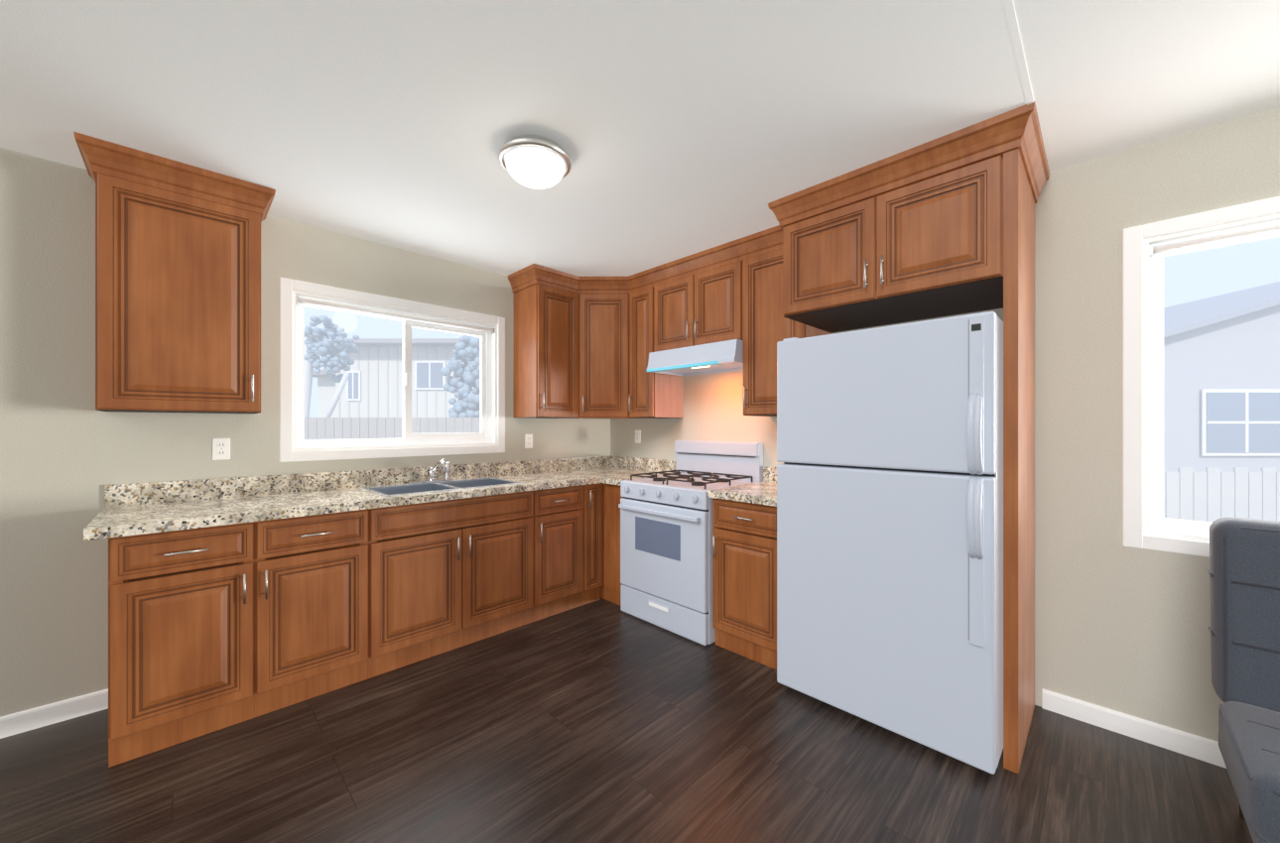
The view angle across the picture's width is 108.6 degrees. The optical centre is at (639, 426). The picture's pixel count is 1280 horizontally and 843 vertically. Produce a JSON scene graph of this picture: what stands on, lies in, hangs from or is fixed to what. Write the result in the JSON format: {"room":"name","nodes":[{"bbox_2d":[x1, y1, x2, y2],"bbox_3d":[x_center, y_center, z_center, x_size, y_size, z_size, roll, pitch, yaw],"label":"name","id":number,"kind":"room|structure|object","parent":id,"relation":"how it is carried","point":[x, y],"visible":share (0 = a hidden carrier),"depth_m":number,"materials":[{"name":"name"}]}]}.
{"room":"kitchen","nodes":[
{"label":"kitchen","id":0,"kind":"room"},
{"bbox_2d":[0,147,610,717],"bbox_3d":[-2.456,0.068,2.282,6.240,2.500,0.120,0,0,-45],"label":"wall","id":1,"kind":"structure","parent":0,"point":[59,453],"depth_m":2.10,"materials":[{"name":"paint"}]},
{"bbox_2d":[0,688,108,739],"bbox_3d":[-3.502,1.274,1.151,2.921,0.088,0.012,0,0,-45],"label":"baseboard","id":2,"kind":"structure","parent":1,"relation":"attached to","point":[38,717],"depth_m":2.04,"materials":[{"name":"white wood"}]},
{"bbox_2d":[73,131,275,413],"bbox_3d":[-2.176,-0.626,2.201,0.639,1.112,0.385,0,0,-45],"label":"upper cabinet","id":3,"kind":"object","parent":1,"relation":"attached to","point":[178,244],"visible":1,"depth_m":2.06,"materials":[{"name":"brown wood"}]},
{"bbox_2d":[212,438,230,460],"bbox_3d":[-2.214,0.117,2.431,0.070,0.114,0.008,0,0,-45],"label":"outlet","id":4,"kind":"object","parent":1,"relation":"attached to","point":[220,448],"visible":1,"depth_m":2.43,"materials":[{"name":"white plastic"}]},
{"bbox_2d":[279,277,505,462],"bbox_3d":[-1.584,-0.323,3.128,1.386,1.046,0.126,0,0,-45],"label":"window","id":5,"kind":"structure","parent":1,"relation":"in","point":[490,439],"depth_m":3.02,"materials":[{"name":"white plastic"}]},
{"bbox_2d":[524,434,532,448],"bbox_3d":[-0.900,0.117,3.733,0.070,0.114,0.008,0,0,-45],"label":"outlet","id":6,"kind":"object","parent":1,"relation":"attached to","point":[528,438],"visible":1,"depth_m":3.73,"materials":[{"name":"white plastic"}]},
{"bbox_2d":[513,283,578,418],"bbox_3d":[-0.730,-0.579,3.635,0.381,1.018,0.385,0,0,-45],"label":"upper cabinet","id":7,"kind":"object","parent":1,"relation":"attached to","point":[546,319],"visible":0.98,"depth_m":3.52,"materials":[{"name":"brown wood"}]},
{"bbox_2d":[0,597,1253,842],"bbox_3d":[0.051,1.367,-0.246,6.240,0.100,7.240,0,0,-45],"label":"floor","id":8,"kind":"structure","parent":0,"point":[596,721],"depth_m":1.76,"materials":[{"name":"brown wood"}]},
{"bbox_2d":[108,521,254,767],"bbox_3d":[-2.080,0.869,2.109,0.432,0.896,0.651,0,0,-45],"label":"base cabinet","id":9,"kind":"object","parent":8,"relation":"on","point":[181,603],"visible":0.92,"depth_m":1.89,"materials":[{"name":"brown wood"}]},
{"bbox_2d":[254,509,368,718],"bbox_3d":[-1.764,0.869,2.422,0.454,0.896,0.651,0,0,-45],"label":"base cabinet","id":10,"kind":"object","parent":8,"relation":"on","point":[311,573],"visible":0.91,"depth_m":2.20,"materials":[{"name":"brown wood"}]},
{"bbox_2d":[367,491,533,678],"bbox_3d":[-1.256,0.869,2.926,0.977,0.896,0.651,0,0,-45],"label":"base cabinet","id":11,"kind":"object","parent":8,"relation":"on","point":[444,576],"visible":0.93,"depth_m":2.66,"materials":[{"name":"brown wood"}]},
{"bbox_2d":[531,485,583,623],"bbox_3d":[-0.761,0.869,3.417,0.415,0.896,0.651,0,0,-45],"label":"base cabinet","id":12,"kind":"object","parent":8,"relation":"on","point":[558,517],"visible":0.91,"depth_m":3.20,"materials":[{"name":"brown wood"}]},
{"bbox_2d":[581,483,601,605],"bbox_3d":[-0.550,0.869,3.626,0.175,0.896,0.651,0,0,-45],"label":"base cabinet","id":13,"kind":"object","parent":8,"relation":"on","point":[591,509],"visible":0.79,"depth_m":3.42,"materials":[{"name":"brown wood"}]},
{"bbox_2d":[599,483,622,605],"bbox_3d":[-0.195,0.869,3.831,0.602,0.896,0.860,0,0,-45],"label":"base cabinet","id":14,"kind":"object","parent":8,"relation":"on","point":[609,590],"visible":0.29,"depth_m":3.43,"materials":[{"name":"brown wood"}]},
{"bbox_2d":[83,455,776,540],"bbox_3d":[-0.654,0.346,2.504,3.123,0.147,2.098,0,0,-45],"label":"countertop","id":15,"kind":"structure","parent":14,"relation":"on","point":[131,509],"depth_m":2.51,"materials":[{"name":"stone"}]},
{"bbox_2d":[411,458,452,484],"bbox_3d":[-1.332,0.295,3.030,0.250,0.155,0.234,0,0,-45],"label":"faucet","id":16,"kind":"object","parent":15,"relation":"on","point":[446,465],"visible":1,"depth_m":3.08,"materials":[{"name":"silver metal"}]},
{"bbox_2d":[360,477,522,497],"bbox_3d":[-1.248,0.460,2.945,0.840,0.174,0.490,0,0,-45],"label":"sink","id":17,"kind":"object","parent":15,"relation":"in","point":[410,488],"visible":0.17,"depth_m":2.99,"materials":[{"name":"silver metal"}]},
{"bbox_2d":[618,440,763,645],"bbox_3d":[0.342,0.712,3.213,0.707,1.210,0.754,0,0,-45],"label":"range","id":18,"kind":"object","parent":8,"relation":"on","point":[666,521],"visible":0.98,"depth_m":3.01,"materials":[{"name":"grey metal"}]},
{"bbox_2d":[712,498,776,669],"bbox_3d":[0.799,0.869,2.795,0.651,0.896,0.464,0,0,-45],"label":"base cabinet","id":19,"kind":"object","parent":8,"relation":"on","point":[744,535],"visible":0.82,"depth_m":2.59,"materials":[{"name":"brown wood"}]},
{"bbox_2d":[508,101,1049,773],"bbox_3d":[0.462,0.068,2.906,3.232,2.499,0.808,0,0,37],"label":"tall cabinet","id":20,"kind":"object","parent":8,"relation":"on","point":[945,225],"visible":1,"depth_m":2.00,"materials":[{"name":"brown wood"}]},
{"bbox_2d":[776,311,1003,774],"bbox_3d":[1.226,0.438,2.227,0.789,1.759,0.873,0,0,-45],"label":"refrigerator","id":21,"kind":"object","parent":8,"relation":"on","point":[890,438],"visible":0.96,"depth_m":1.92,"materials":[{"name":"grey metal"}]},
{"bbox_2d":[1207,517,1279,842],"bbox_3d":[2.060,0.817,1.176,0.717,1.000,0.710,0,0,-45],"label":"sofa","id":22,"kind":"object","parent":8,"relation":"on","point":[1244,571],"visible":1,"depth_m":1.48,"materials":[{"name":"grey fabric"}]},
{"bbox_2d":[0,0,1279,276],"bbox_3d":[0.051,-1.230,-0.246,6.240,0.104,7.240,0,0,-45],"label":"ceiling","id":23,"kind":"structure","parent":0,"point":[679,123],"depth_m":1.64,"materials":[{"name":"paint"}]},
{"bbox_2d":[498,133,571,189],"bbox_3d":[-0.449,-1.103,1.976,0.306,0.158,0.306,0,0,-45],"label":"ceiling light","id":24,"kind":"object","parent":23,"relation":"attached to","point":[537,162],"depth_m":1.89,"materials":[{"name":"white glass"}]},
{"bbox_2d":[610,105,1279,742],"bbox_3d":[2.266,0.068,1.866,0.120,2.500,7.120,0,0,-45],"label":"wall","id":25,"kind":"structure","parent":0,"point":[1119,628],"depth_m":2.02,"materials":[{"name":"paint"}]},
{"bbox_2d":[574,293,635,418],"bbox_3d":[-0.285,-0.580,3.895,0.641,1.015,0.641,0,0,-45],"label":"upper cabinet","id":26,"kind":"object","parent":25,"relation":"attached to","point":[603,319],"visible":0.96,"depth_m":3.65,"materials":[{"name":"brown wood"}]},
{"bbox_2d":[635,430,640,443],"bbox_3d":[-0.021,0.087,4.080,0.008,0.114,0.070,0,0,-45],"label":"outlet","id":27,"kind":"object","parent":25,"relation":"attached to","point":[637,433],"visible":1,"depth_m":4.07,"materials":[{"name":"white plastic"}]},
{"bbox_2d":[629,287,683,418],"bbox_3d":[0.117,-0.579,3.671,0.385,1.018,0.269,0,0,-45],"label":"upper cabinet","id":28,"kind":"object","parent":25,"relation":"attached to","point":[651,395],"visible":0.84,"depth_m":3.57,"materials":[{"name":"brown wood"}]},
{"bbox_2d":[653,260,743,352],"bbox_3d":[0.485,-0.821,3.301,0.385,0.533,0.770,0,0,-45],"label":"upper cabinet","id":29,"kind":"object","parent":25,"relation":"attached to","point":[704,308],"visible":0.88,"depth_m":3.15,"materials":[{"name":"brown wood"}]},
{"bbox_2d":[646,339,743,376],"bbox_3d":[0.468,-0.478,3.285,0.426,0.146,0.762,0,0,-45],"label":"range hood","id":30,"kind":"object","parent":29,"relation":"attached to","point":[727,355],"visible":0.89,"depth_m":3.16,"materials":[{"name":"grey metal"}]},
{"bbox_2d":[743,249,830,416],"bbox_3d":[0.903,-0.579,2.878,0.385,1.018,0.416,0,0,-45],"label":"upper cabinet","id":31,"kind":"object","parent":25,"relation":"attached to","point":[765,324],"visible":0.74,"depth_m":2.81,"materials":[{"name":"brown wood"}]},
{"bbox_2d":[1042,688,1226,768],"bbox_3d":[3.263,1.274,0.766,0.012,0.088,3.911,0,0,-45],"label":"baseboard","id":32,"kind":"structure","parent":25,"relation":"attached to","point":[1188,744],"depth_m":1.94,"materials":[{"name":"white wood"}]},
{"bbox_2d":[1122,196,1279,557],"bbox_3d":[2.498,-0.168,1.613,0.126,1.356,1.111,0,0,-45],"label":"window","id":33,"kind":"structure","parent":25,"relation":"in","point":[1142,257],"depth_m":1.93,"materials":[{"name":"white plastic"}]},
{"label":"outside","id":34,"kind":"structure","parent":0,"visible":0},
{"bbox_3d":[-3.804,1.967,7.902,120.000,0.200,130.000,0,0,-45],"label":"ground","id":35,"kind":"structure","parent":34,"visible":0},
{"bbox_2d":[304,315,360,417],"bbox_3d":[-7.573,-0.382,10.999,1.452,4.501,0.794,0,0,-1],"label":"tree","id":36,"kind":"object","parent":35,"relation":"on","point":[323,347],"visible":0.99,"depth_m":10.91,"materials":[{"name":"white plant"}]},
{"bbox_2d":[304,417,480,440],"bbox_3d":[-4.126,0.854,8.030,5.390,2.026,0.060,0,0,0],"label":"fence","id":37,"kind":"object","parent":35,"relation":"on","point":[315,428],"visible":0.13,"depth_m":8.00,"materials":[{"name":"beige wood"}]},
{"bbox_2d":[312,338,480,417],"bbox_3d":[-8.922,-0.919,24.500,11.906,5.573,10.600,0,0,0],"label":"house","id":38,"kind":"structure","parent":35,"relation":"on","point":[373,388],"depth_m":20.00,"materials":[{"name":"white wood"}]},
{"bbox_2d":[439,335,480,417],"bbox_3d":[-4.806,-0.351,13.016,1.424,4.438,1.072,0,0,-2],"label":"tree","id":39,"kind":"object","parent":35,"relation":"on","point":[467,405],"visible":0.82,"depth_m":12.67,"materials":[{"name":"white plant"}]},
{"bbox_2d":[1163,281,1279,472],"bbox_3d":[15.552,-1.404,14.850,10.097,6.543,8.300,0,0,0],"label":"house","id":40,"kind":"structure","parent":35,"relation":"on","point":[1221,353],"depth_m":11.00,"materials":[{"name":"grey wood"}]},
{"bbox_2d":[1163,467,1279,522],"bbox_3d":[6.771,1.156,5.010,3.290,1.423,0.020,0,0,0],"label":"fence","id":41,"kind":"object","parent":35,"relation":"on","point":[1209,496],"visible":0.24,"depth_m":5.00,"materials":[{"name":"grey wood"}]}
]}

